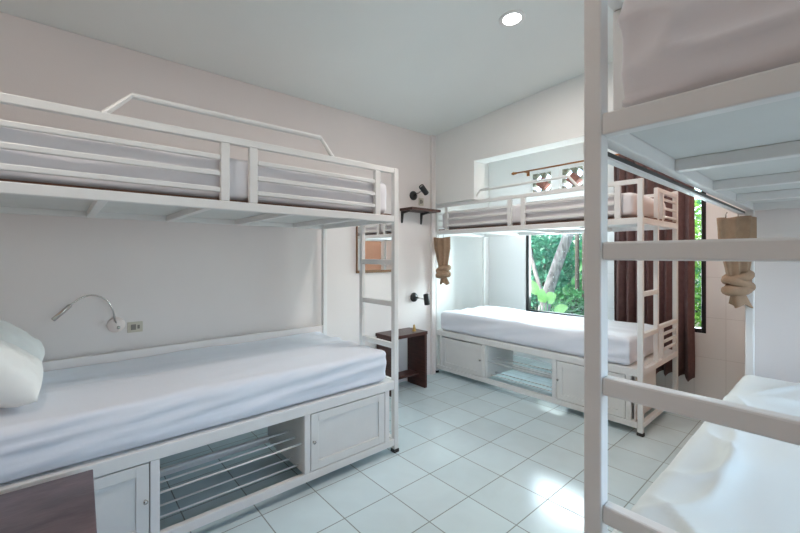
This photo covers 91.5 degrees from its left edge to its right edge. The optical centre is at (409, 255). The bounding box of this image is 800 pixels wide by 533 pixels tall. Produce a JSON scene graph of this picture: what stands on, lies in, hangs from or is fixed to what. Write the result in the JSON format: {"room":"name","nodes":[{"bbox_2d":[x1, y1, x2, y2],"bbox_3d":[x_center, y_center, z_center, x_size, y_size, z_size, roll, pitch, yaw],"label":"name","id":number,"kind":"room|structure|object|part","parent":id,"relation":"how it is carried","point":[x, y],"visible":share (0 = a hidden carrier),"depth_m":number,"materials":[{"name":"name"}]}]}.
{"room":"dormitory","nodes":[
{"label":"dormitory","id":0,"kind":"room"},
{"bbox_2d":[0,12,429,382],"bbox_3d":[-1.793,-0.006,3.111,5.370,2.913,0.270,0,0,-42],"label":"wall","id":1,"kind":"structure","parent":0,"point":[186,282],"depth_m":2.97,"materials":[{"name":"white paint"}]},
{"bbox_2d":[51,295,124,331],"bbox_3d":[-2.075,0.394,2.546,0.080,0.280,0.421,0,0,17],"label":"reading lamp","id":2,"kind":"object","parent":1,"relation":"attached to","point":[116,324],"visible":1,"depth_m":2.67,"materials":[{"name":"white plastic"}]},
{"bbox_3d":[-2.033,0.482,2.702,0.104,0.104,0.020,0,0,-42],"label":"wall plate","id":3,"kind":"part","parent":2,"relation":"part of","materials":[{"name":"white plastic"}]},
{"bbox_2d":[127,321,142,332],"bbox_3d":[-1.954,0.510,2.778,0.090,0.075,0.012,0,0,-42],"label":"wall socket","id":4,"kind":"object","parent":1,"relation":"attached to","point":[137,326],"visible":1,"depth_m":2.77,"materials":[{"name":"beige plastic"}]},
{"bbox_2d":[356,223,390,272],"bbox_3d":[-0.363,-0.125,4.190,0.490,0.620,0.023,0,0,-42],"label":"wall mirror","id":5,"kind":"object","parent":1,"relation":"attached to","point":[377,236],"visible":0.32,"depth_m":4.20,"materials":[{"name":"orange mirror"}]},
{"bbox_2d":[410,184,428,199],"bbox_3d":[0.121,-0.732,4.516,0.154,0.171,0.179,0,0,-42],"label":"wall spotlight","id":6,"kind":"object","parent":1,"relation":"attached to","point":[413,195],"visible":1,"depth_m":4.50,"materials":[{"name":"black metal"}]},
{"bbox_3d":[0.054,-0.700,4.556,0.108,0.108,0.031,0,0,-42],"label":"plate","id":7,"kind":"part","parent":6,"relation":"part of","materials":[{"name":"black metal"}]},
{"bbox_2d":[410,293,429,304],"bbox_3d":[0.130,0.502,4.487,0.109,0.131,0.235,0,0,-42],"label":"wall spotlight","id":8,"kind":"object","parent":1,"relation":"attached to","point":[414,296],"visible":1,"depth_m":4.47,"materials":[{"name":"black metal"}]},
{"bbox_3d":[0.062,0.490,4.563,0.108,0.108,0.031,0,0,-42],"label":"plate","id":9,"kind":"part","parent":8,"relation":"part of","materials":[{"name":"black metal"}]},
{"bbox_2d":[400,207,440,223],"bbox_3d":[0.132,-0.453,4.503,0.455,0.165,0.213,0,0,-42],"label":"wall shelf","id":10,"kind":"object","parent":1,"relation":"attached to","point":[423,211],"visible":1,"depth_m":4.44,"materials":[{"name":"brown wood"}]},
{"bbox_2d":[419,198,423,205],"bbox_3d":[0.144,-0.640,4.651,0.075,0.090,0.012,0,0,-42],"label":"wall socket","id":11,"kind":"object","parent":1,"relation":"attached to","point":[421,200],"visible":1,"depth_m":4.65,"materials":[{"name":"beige plastic"}]},
{"bbox_2d":[430,135,435,374],"bbox_3d":[0.289,-0.007,4.766,0.060,2.915,0.035,0,0,-42],"label":"trim","id":12,"kind":"structure","parent":1,"relation":"attached to","point":[432,137],"depth_m":4.75,"materials":[{"name":"white paint"}]},
{"bbox_2d":[0,0,613,135],"bbox_3d":[0.723,-1.719,1.818,7.500,0.590,6.150,0,0,-42],"label":"ceiling","id":13,"kind":"structure","parent":0,"point":[428,67],"depth_m":2.83,"materials":[{"name":"paint"}]},
{"bbox_2d":[499,10,525,26],"bbox_3d":[0.694,-1.597,2.631,0.175,0.018,0.176,0,0,44],"label":"recessed light","id":14,"kind":"object","parent":13,"relation":"in","point":[512,18],"visible":1,"depth_m":2.62,"materials":[{"name":"white metal"}]},
{"bbox_2d":[160,355,703,532],"bbox_3d":[0.577,1.510,1.688,7.010,0.120,6.050,0,0,-42],"label":"floor","id":15,"kind":"structure","parent":0,"point":[473,456],"depth_m":2.61,"materials":[{"name":"white tile"}]},
{"bbox_2d":[0,469,96,532],"bbox_3d":[-1.325,1.163,1.244,0.500,0.575,0.500,0,0,-40],"label":"side table","id":16,"kind":"object","parent":15,"relation":"on","point":[65,504],"visible":1,"depth_m":1.35,"materials":[{"name":"red wood"}]},
{"bbox_2d":[0,92,398,532],"bbox_3d":[-1.275,0.346,2.525,2.266,2.208,1.101,0,0,-42],"label":"bunk bed","id":17,"kind":"object","parent":15,"relation":"on","point":[321,436],"visible":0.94,"depth_m":2.24,"materials":[{"name":"white metal"}]},
{"bbox_3d":[-1.460,1.164,1.665,0.582,0.352,0.020,0,0,-42],"label":"cabinet door","id":18,"kind":"part","parent":17,"relation":"part of","materials":[{"name":"white wood"}]},
{"bbox_3d":[-1.627,-0.269,2.918,2.180,0.047,0.036,0,0,-42],"label":"deck rail","id":19,"kind":"part","parent":17,"relation":"part of","materials":[{"name":"white metal"}]},
{"bbox_2d":[0,332,385,483],"bbox_3d":[-1.272,0.804,2.521,2.109,0.233,1.037,0,0,-42],"label":"mattress","id":20,"kind":"object","parent":17,"relation":"on","point":[83,413],"visible":0.99,"depth_m":2.09,"materials":[{"name":"white fabric"}]},
{"bbox_2d":[0,339,42,407],"bbox_3d":[-1.883,0.524,1.771,0.318,0.302,0.460,0,0,-44],"label":"pillow","id":21,"kind":"object","parent":20,"relation":"on","point":[21,372],"visible":1,"depth_m":1.69,"materials":[{"name":"white fabric"}]},
{"bbox_2d":[0,320,44,360],"bbox_3d":[-2.187,0.509,2.096,0.326,0.314,0.400,0,0,-40],"label":"pillow","id":22,"kind":"object","parent":20,"relation":"on","point":[10,333],"visible":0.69,"depth_m":2.08,"materials":[{"name":"white fabric"}]},
{"bbox_2d":[0,127,385,212],"bbox_3d":[-1.264,-0.427,2.542,2.124,0.241,0.991,0,0,-42],"label":"mattress","id":23,"kind":"object","parent":17,"relation":"on","point":[238,169],"visible":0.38,"depth_m":1.92,"materials":[{"name":"white fabric"}]},
{"bbox_3d":[-1.280,0.936,2.530,2.180,0.028,1.000,0,0,-42],"label":"mattress","id":24,"kind":"part","parent":17,"relation":"part of","materials":[{"name":"white fabric"}]},
{"bbox_3d":[-0.933,-0.621,2.141,2.180,0.038,0.034,0,0,-42],"label":"rail","id":25,"kind":"part","parent":17,"relation":"part of","materials":[{"name":"white metal"}]},
{"bbox_3d":[-0.934,-0.269,2.142,2.180,0.047,0.036,0,0,-42],"label":"deck rail","id":26,"kind":"part","parent":17,"relation":"part of","materials":[{"name":"white metal"}]},
{"bbox_3d":[-0.933,0.951,2.141,2.180,0.062,0.034,0,0,-42],"label":"rail","id":27,"kind":"part","parent":17,"relation":"part of","materials":[{"name":"white metal"}]},
{"bbox_3d":[-1.304,1.323,2.556,0.770,0.045,0.030,0,0,-42],"label":"rail","id":28,"kind":"part","parent":17,"relation":"part of","materials":[{"name":"white metal"}]},
{"bbox_3d":[-1.073,1.156,2.306,0.755,0.011,0.011,0,0,-42],"label":"rack rod","id":29,"kind":"part","parent":17,"relation":"part of","materials":[{"name":"white metal"}]},
{"bbox_3d":[-1.047,1.314,2.277,0.755,0.011,0.011,0,0,-42],"label":"rack rod","id":30,"kind":"part","parent":17,"relation":"part of","materials":[{"name":"white metal"}]},
{"bbox_3d":[-1.008,1.162,2.234,0.755,0.011,0.011,0,0,-42],"label":"rack rod","id":31,"kind":"part","parent":17,"relation":"part of","materials":[{"name":"white metal"}]},
{"bbox_3d":[-0.981,1.318,2.203,0.755,0.011,0.011,0,0,-42],"label":"rack rod","id":32,"kind":"part","parent":17,"relation":"part of","materials":[{"name":"white metal"}]},
{"bbox_3d":[-0.947,1.168,2.164,0.755,0.011,0.011,0,0,-42],"label":"rack rod","id":33,"kind":"part","parent":17,"relation":"part of","materials":[{"name":"white metal"}]},
{"bbox_3d":[-0.933,1.370,2.141,2.180,0.050,0.034,0,0,-42],"label":"rail","id":34,"kind":"part","parent":17,"relation":"part of","materials":[{"name":"white metal"}]},
{"bbox_3d":[-0.799,0.393,3.657,0.040,2.065,0.040,0,0,-42],"label":"bed post","id":35,"kind":"part","parent":17,"relation":"part of","materials":[{"name":"white metal"}]},
{"bbox_3d":[-0.399,1.164,2.612,0.577,0.352,0.020,0,0,-42],"label":"cabinet door","id":36,"kind":"part","parent":17,"relation":"part of","materials":[{"name":"white wood"}]},
{"bbox_3d":[-0.452,-0.269,3.269,0.036,0.047,1.000,0,0,-42],"label":"deck rail","id":37,"kind":"part","parent":17,"relation":"part of","materials":[{"name":"white metal"}]},
{"bbox_3d":[-0.106,0.393,2.881,0.040,2.065,0.040,0,0,-42],"label":"bed post","id":38,"kind":"part","parent":17,"relation":"part of","materials":[{"name":"white metal"}]},
{"bbox_2d":[376,327,427,396],"bbox_3d":[-0.080,1.140,4.226,0.490,0.620,0.300,0,0,-42],"label":"side table","id":39,"kind":"object","parent":15,"relation":"on","point":[416,373],"visible":0.64,"depth_m":4.27,"materials":[{"name":"red wood"}]},
{"bbox_2d":[398,369,418,379],"bbox_3d":[-0.096,1.308,4.244,0.410,0.025,0.150,0,0,-42],"label":"shelf","id":40,"kind":"object","parent":39,"relation":"attached to","point":[410,372],"depth_m":4.28,"materials":[{"name":"red wood"}]},
{"bbox_2d":[436,175,677,436],"bbox_3d":[1.452,0.356,4.297,1.013,2.188,2.334,0,0,-42],"label":"bunk bed","id":41,"kind":"object","parent":15,"relation":"on","point":[470,356],"visible":0.82,"depth_m":3.73,"materials":[{"name":"white steel"},{"name":"white painted wood"},{"name":"white cloth"}]},
{"bbox_3d":[0.338,0.403,4.836,0.037,2.045,0.041,0,0,-42],"label":"bed post","id":42,"kind":"part","parent":41,"relation":"part of","materials":[{"name":"white metal"}]},
{"bbox_2d":[434,235,450,284],"bbox_3d":[0.401,0.051,4.692,0.168,0.600,0.244,0,0,-42],"label":"curtain","id":43,"kind":"object","parent":41,"relation":"hanging from","point":[442,248],"visible":1,"depth_m":4.63,"materials":[{"name":"beige fabric"}]},
{"bbox_3d":[0.695,-0.600,5.155,0.920,0.032,0.033,0,0,-42],"label":"rail","id":44,"kind":"part","parent":41,"relation":"part of","materials":[{"name":"white metal"}]},
{"bbox_3d":[0.609,1.169,4.525,0.018,0.342,0.600,0,0,-42],"label":"cabinet door","id":45,"kind":"part","parent":41,"relation":"part of","materials":[{"name":"white wood"}]},
{"bbox_3d":[0.695,-0.281,5.155,0.920,0.052,0.037,0,0,-42],"label":"deck rail","id":46,"kind":"part","parent":41,"relation":"part of","materials":[{"name":"white metal"}]},
{"bbox_3d":[1.052,0.403,5.473,0.037,2.045,0.041,0,0,-42],"label":"bed post","id":47,"kind":"part","parent":41,"relation":"part of","materials":[{"name":"white metal"}]},
{"bbox_3d":[1.121,1.168,3.994,0.010,0.011,0.778,0,0,-42],"label":"rack rod","id":48,"kind":"part","parent":41,"relation":"part of","materials":[{"name":"white metal"}]},
{"bbox_3d":[1.156,1.318,4.026,0.010,0.011,0.778,0,0,-42],"label":"rack rod","id":49,"kind":"part","parent":41,"relation":"part of","materials":[{"name":"white metal"}]},
{"bbox_3d":[1.185,1.162,4.051,0.010,0.011,0.778,0,0,-42],"label":"rack rod","id":50,"kind":"part","parent":41,"relation":"part of","materials":[{"name":"white metal"}]},
{"bbox_3d":[1.224,1.314,4.087,0.010,0.011,0.778,0,0,-42],"label":"rack rod","id":51,"kind":"part","parent":41,"relation":"part of","materials":[{"name":"white metal"}]},
{"bbox_3d":[1.251,1.156,4.111,0.010,0.011,0.778,0,0,-42],"label":"rack rod","id":52,"kind":"part","parent":41,"relation":"part of","materials":[{"name":"white metal"}]},
{"bbox_3d":[1.481,1.323,4.324,0.028,0.045,0.793,0,0,-42],"label":"rail","id":53,"kind":"part","parent":41,"relation":"part of","materials":[{"name":"white metal"}]},
{"bbox_3d":[1.099,-0.601,3.983,0.031,0.038,2.245,0,0,-42],"label":"rail","id":54,"kind":"part","parent":41,"relation":"part of","materials":[{"name":"white metal"}]},
{"bbox_3d":[1.100,-0.281,3.983,0.033,0.052,2.245,0,0,-42],"label":"deck rail","id":55,"kind":"part","parent":41,"relation":"part of","materials":[{"name":"white metal"}]},
{"bbox_3d":[1.099,1.370,3.983,0.031,0.050,2.245,0,0,-42],"label":"rail","id":56,"kind":"part","parent":41,"relation":"part of","materials":[{"name":"white metal"}]},
{"bbox_3d":[1.099,0.951,3.983,0.031,0.062,2.245,0,0,-42],"label":"rail","id":57,"kind":"part","parent":41,"relation":"part of","materials":[{"name":"white metal"}]},
{"bbox_2d":[441,306,652,364],"bbox_3d":[1.432,0.801,4.308,0.938,0.239,2.162,0,0,-42],"label":"mattress","id":58,"kind":"object","parent":41,"relation":"on","point":[552,332],"visible":0.82,"depth_m":3.95,"materials":[{"name":"white fabric"}]},
{"bbox_2d":[443,193,665,228],"bbox_3d":[1.452,-0.429,4.305,0.905,0.207,2.183,0,0,-42],"label":"mattress","id":59,"kind":"object","parent":41,"relation":"on","point":[628,200],"visible":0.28,"depth_m":3.75,"materials":[{"name":"white fabric"}]},
{"bbox_3d":[1.457,0.936,4.302,0.920,0.028,2.245,0,0,-42],"label":"mattress","id":60,"kind":"part","parent":41,"relation":"part of","materials":[{"name":"white fabric"}]},
{"bbox_3d":[1.813,-0.281,4.621,0.033,0.052,2.245,0,0,-42],"label":"deck rail","id":61,"kind":"part","parent":41,"relation":"part of","materials":[{"name":"white metal"}]},
{"bbox_3d":[1.585,1.164,3.432,0.018,0.352,0.594,0,0,-42],"label":"cabinet door","id":62,"kind":"part","parent":41,"relation":"part of","materials":[{"name":"white wood"}]},
{"bbox_3d":[1.861,0.403,3.131,0.037,2.045,0.041,0,0,-42],"label":"bed post","id":63,"kind":"part","parent":41,"relation":"part of","materials":[{"name":"white metal"}]},
{"bbox_3d":[2.219,1.370,3.448,0.920,0.040,0.035,0,0,-42],"label":"rail","id":64,"kind":"part","parent":41,"relation":"part of","materials":[{"name":"white metal"}]},
{"bbox_3d":[2.218,-0.281,3.449,0.920,0.052,0.037,0,0,-42],"label":"deck rail","id":65,"kind":"part","parent":41,"relation":"part of","materials":[{"name":"white metal"}]},
{"bbox_3d":[2.219,0.945,3.448,0.920,0.050,0.035,0,0,-42],"label":"rail","id":66,"kind":"part","parent":41,"relation":"part of","materials":[{"name":"white metal"}]},
{"bbox_3d":[2.362,0.632,3.577,0.535,0.035,0.033,0,0,-42],"label":"rail","id":67,"kind":"part","parent":41,"relation":"part of","materials":[{"name":"white metal"}]},
{"bbox_3d":[2.366,-0.571,3.581,0.524,0.038,0.033,0,0,-42],"label":"rail","id":68,"kind":"part","parent":41,"relation":"part of","materials":[{"name":"white metal"}]},
{"bbox_3d":[2.575,0.403,3.768,0.037,2.045,0.041,0,0,-42],"label":"bed post","id":69,"kind":"part","parent":41,"relation":"part of","materials":[{"name":"white metal"}]},
{"bbox_2d":[583,0,799,532],"bbox_3d":[1.562,0.337,1.216,2.187,2.226,1.105,0,0,-42],"label":"bunk bed","id":70,"kind":"object","parent":15,"relation":"on","point":[736,142],"visible":0.66,"depth_m":0.86,"materials":[{"name":"white metal"}]},
{"bbox_3d":[0.423,0.384,0.883,0.039,2.082,0.040,0,0,-42],"label":"bed post","id":71,"kind":"part","parent":70,"relation":"part of","materials":[{"name":"white metal"}]},
{"bbox_3d":[1.222,-0.638,1.598,2.104,0.038,0.034,0,0,-42],"label":"rail","id":72,"kind":"part","parent":70,"relation":"part of","materials":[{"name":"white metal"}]},
{"bbox_3d":[1.222,-0.289,1.597,2.104,0.048,0.036,0,0,-42],"label":"deck rail","id":73,"kind":"part","parent":70,"relation":"part of","materials":[{"name":"white metal"}]},
{"bbox_3d":[0.770,-0.289,0.496,0.035,0.048,1.000,0,0,-42],"label":"deck rail","id":74,"kind":"part","parent":70,"relation":"part of","materials":[{"name":"white metal"}]},
{"bbox_2d":[611,375,799,532],"bbox_3d":[1.534,0.776,1.219,2.058,0.278,1.042,0,0,-42],"label":"mattress","id":75,"kind":"object","parent":70,"relation":"on","point":[723,479],"visible":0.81,"depth_m":1.18,"materials":[{"name":"white fabric"}]},
{"bbox_2d":[617,0,799,107],"bbox_3d":[1.550,-0.449,1.184,2.121,0.257,0.967,0,0,-42],"label":"mattress","id":76,"kind":"object","parent":70,"relation":"on","point":[671,47],"visible":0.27,"depth_m":0.74,"materials":[{"name":"white fabric"}]},
{"bbox_2d":[716,212,756,307],"bbox_3d":[1.921,0.027,2.300,0.212,0.566,0.152,0,0,0],"label":"curtain","id":77,"kind":"object","parent":70,"relation":"hanging from","point":[738,277],"visible":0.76,"depth_m":2.26,"materials":[{"name":"beige fabric"}]},
{"bbox_3d":[2.022,0.384,2.310,0.039,2.082,0.040,0,0,-42],"label":"bed post","id":78,"kind":"part","parent":70,"relation":"part of","materials":[{"name":"white metal"}]},
{"bbox_3d":[2.368,-0.289,1.922,0.035,0.048,1.000,0,0,-42],"label":"deck rail","id":79,"kind":"part","parent":70,"relation":"part of","materials":[{"name":"white metal"}]},
{"bbox_2d":[439,163,488,362],"bbox_3d":[0.657,0.009,5.600,1.600,2.883,0.180,0,0,-42],"label":"wall","id":80,"kind":"structure","parent":0,"point":[463,290],"depth_m":5.62,"materials":[{"name":"white paint"}]},
{"bbox_2d":[436,61,612,204],"bbox_3d":[1.473,-1.175,3.628,0.190,1.093,3.850,0,0,-42],"label":"wall","id":81,"kind":"structure","parent":0,"point":[552,117],"depth_m":4.01,"materials":[{"name":"white paint"}]},
{"bbox_2d":[489,142,744,399],"bbox_3d":[3.148,-0.200,3.937,0.140,3.300,5.980,0,0,-42],"label":"wall","id":82,"kind":"structure","parent":0,"point":[719,351],"depth_m":4.65,"materials":[{"name":"white paint"}]},
{"bbox_2d":[531,169,551,192],"bbox_3d":[1.859,-0.990,5.380,0.120,0.340,0.330,0,0,-42],"label":"block","id":83,"kind":"object","parent":82,"relation":"in","point":[534,175],"visible":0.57,"depth_m":5.36,"materials":[{"name":"white paint"}]},
{"bbox_2d":[526,196,583,316],"bbox_3d":[1.987,0.030,5.206,0.060,1.560,0.920,0,0,-42],"label":"window","id":84,"kind":"structure","parent":82,"relation":"in","point":[528,237],"depth_m":5.51,"materials":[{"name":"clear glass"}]},
{"bbox_2d":[511,154,620,175],"bbox_3d":[2.297,-1.155,4.692,0.124,0.080,2.432,0,0,-42],"label":"curtain rod","id":85,"kind":"object","parent":82,"relation":"attached to","point":[526,171],"visible":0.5,"depth_m":5.18,"materials":[{"name":"brown wood"}]},
{"bbox_2d":[614,155,694,381],"bbox_3d":[2.639,0.071,4.248,0.130,2.442,0.780,0,0,-42],"label":"window curtain","id":86,"kind":"object","parent":85,"relation":"hanging from","point":[625,271],"visible":0.4,"depth_m":4.12,"materials":[{"name":"brown fabric"}]},
{"bbox_2d":[560,163,583,188],"bbox_3d":[2.146,-0.990,5.059,0.120,0.340,0.330,0,0,-42],"label":"block","id":87,"kind":"object","parent":82,"relation":"in","point":[574,169],"visible":0.59,"depth_m":5.04,"materials":[{"name":"white paint"}]},
{"bbox_2d":[694,188,705,332],"bbox_3d":[2.798,0.025,4.298,0.060,1.550,0.795,0,0,-42],"label":"window","id":88,"kind":"structure","parent":82,"relation":"in","point":[702,329],"depth_m":4.00,"materials":[{"name":"black metal"}]},
{"bbox_2d":[755,208,799,382],"bbox_3d":[2.967,-0.175,1.459,0.190,3.250,2.525,0,0,-42],"label":"wall","id":89,"kind":"structure","parent":0,"point":[777,291],"depth_m":2.25,"materials":[{"name":"white paint"}]},
{"label":"outside","id":90,"kind":"structure","parent":0,"visible":0},
{"bbox_2d":[531,300,700,326],"bbox_3d":[6.692,1.615,9.997,12.700,0.170,22.000,0,0,-42],"label":"ground","id":91,"kind":"structure","parent":90,"point":[697,324],"depth_m":8.88,"materials":[{"name":"plant"}]},
{"bbox_2d":[531,249,541,289],"bbox_3d":[2.382,0.050,7.253,0.153,3.005,0.531,0,0,-31],"label":"slender tree","id":92,"kind":"object","parent":91,"relation":"on","point":[534,268],"visible":0.22,"depth_m":7.25,"materials":[{"name":"grey plant"}]},
{"bbox_2d":[531,280,567,312],"bbox_3d":[2.061,0.965,5.872,0.605,1.173,0.179,0,0,40],"label":"plant","id":93,"kind":"object","parent":91,"relation":"on","point":[550,297],"visible":0.74,"depth_m":5.85,"materials":[{"name":"green plant"}]},
{"bbox_2d":[531,234,574,309],"bbox_3d":[2.755,0.361,8.313,1.373,2.598,1.563,0,0,-42],"label":"shrub","id":94,"kind":"object","parent":91,"relation":"on","point":[543,268],"visible":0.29,"depth_m":8.01,"materials":[{"name":"green plant"}]},
{"bbox_2d":[531,234,581,301],"bbox_3d":[4.311,0.172,12.586,1.795,2.972,3.007,0,0,-42],"label":"shrub","id":95,"kind":"object","parent":91,"relation":"on","point":[560,234],"visible":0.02,"depth_m":12.00,"materials":[{"name":"green plant"}]},
{"bbox_2d":[533,233,581,307],"bbox_3d":[4.208,0.183,9.810,1.858,3.054,3.188,0,0,-42],"label":"shrub","id":96,"kind":"object","parent":91,"relation":"on","point":[580,234],"visible":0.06,"depth_m":9.72,"materials":[{"name":"green plant"}]},
{"bbox_2d":[538,171,582,310],"bbox_3d":[3.031,-1.241,6.389,2.070,5.612,2.649,0,0,-42],"label":"leaning tree","id":97,"kind":"object","parent":91,"relation":"on","point":[565,242],"visible":0.04,"depth_m":6.47,"materials":[{"name":"grey plant"}]},
{"bbox_2d":[538,284,583,314],"bbox_3d":[2.902,1.061,6.981,0.393,1.096,1.240,0,0,-42],"label":"shrub","id":98,"kind":"object","parent":91,"relation":"on","point":[576,307],"visible":0.31,"depth_m":6.94,"materials":[{"name":"green plant"}]},
{"bbox_2d":[571,242,581,299],"bbox_3d":[3.888,0.431,7.290,1.335,2.349,1.678,0,0,-42],"label":"shrub","id":99,"kind":"object","parent":91,"relation":"on","point":[580,263],"visible":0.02,"depth_m":7.59,"materials":[{"name":"green plant"}]},
{"bbox_2d":[575,172,583,313],"bbox_3d":[3.105,-0.050,7.045,0.100,3.202,0.268,0,0,-42],"label":"tree","id":100,"kind":"object","parent":91,"relation":"on","point":[576,234],"visible":0.1,"depth_m":7.06,"materials":[{"name":"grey plant"}]},
{"bbox_2d":[695,188,700,327],"bbox_3d":[4.617,0.236,5.893,1.356,2.690,1.606,0,0,-42],"label":"shrub","id":101,"kind":"object","parent":91,"relation":"on","point":[697,221],"visible":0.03,"depth_m":5.88,"materials":[{"name":"green plant"}]},
{"bbox_2d":[695,199,700,312],"bbox_3d":[7.041,0.107,9.504,1.852,3.100,2.769,0,0,-42],"label":"shrub","id":102,"kind":"object","parent":91,"relation":"on","point":[698,201],"visible":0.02,"depth_m":9.32,"materials":[{"name":"green plant"}]}
]}

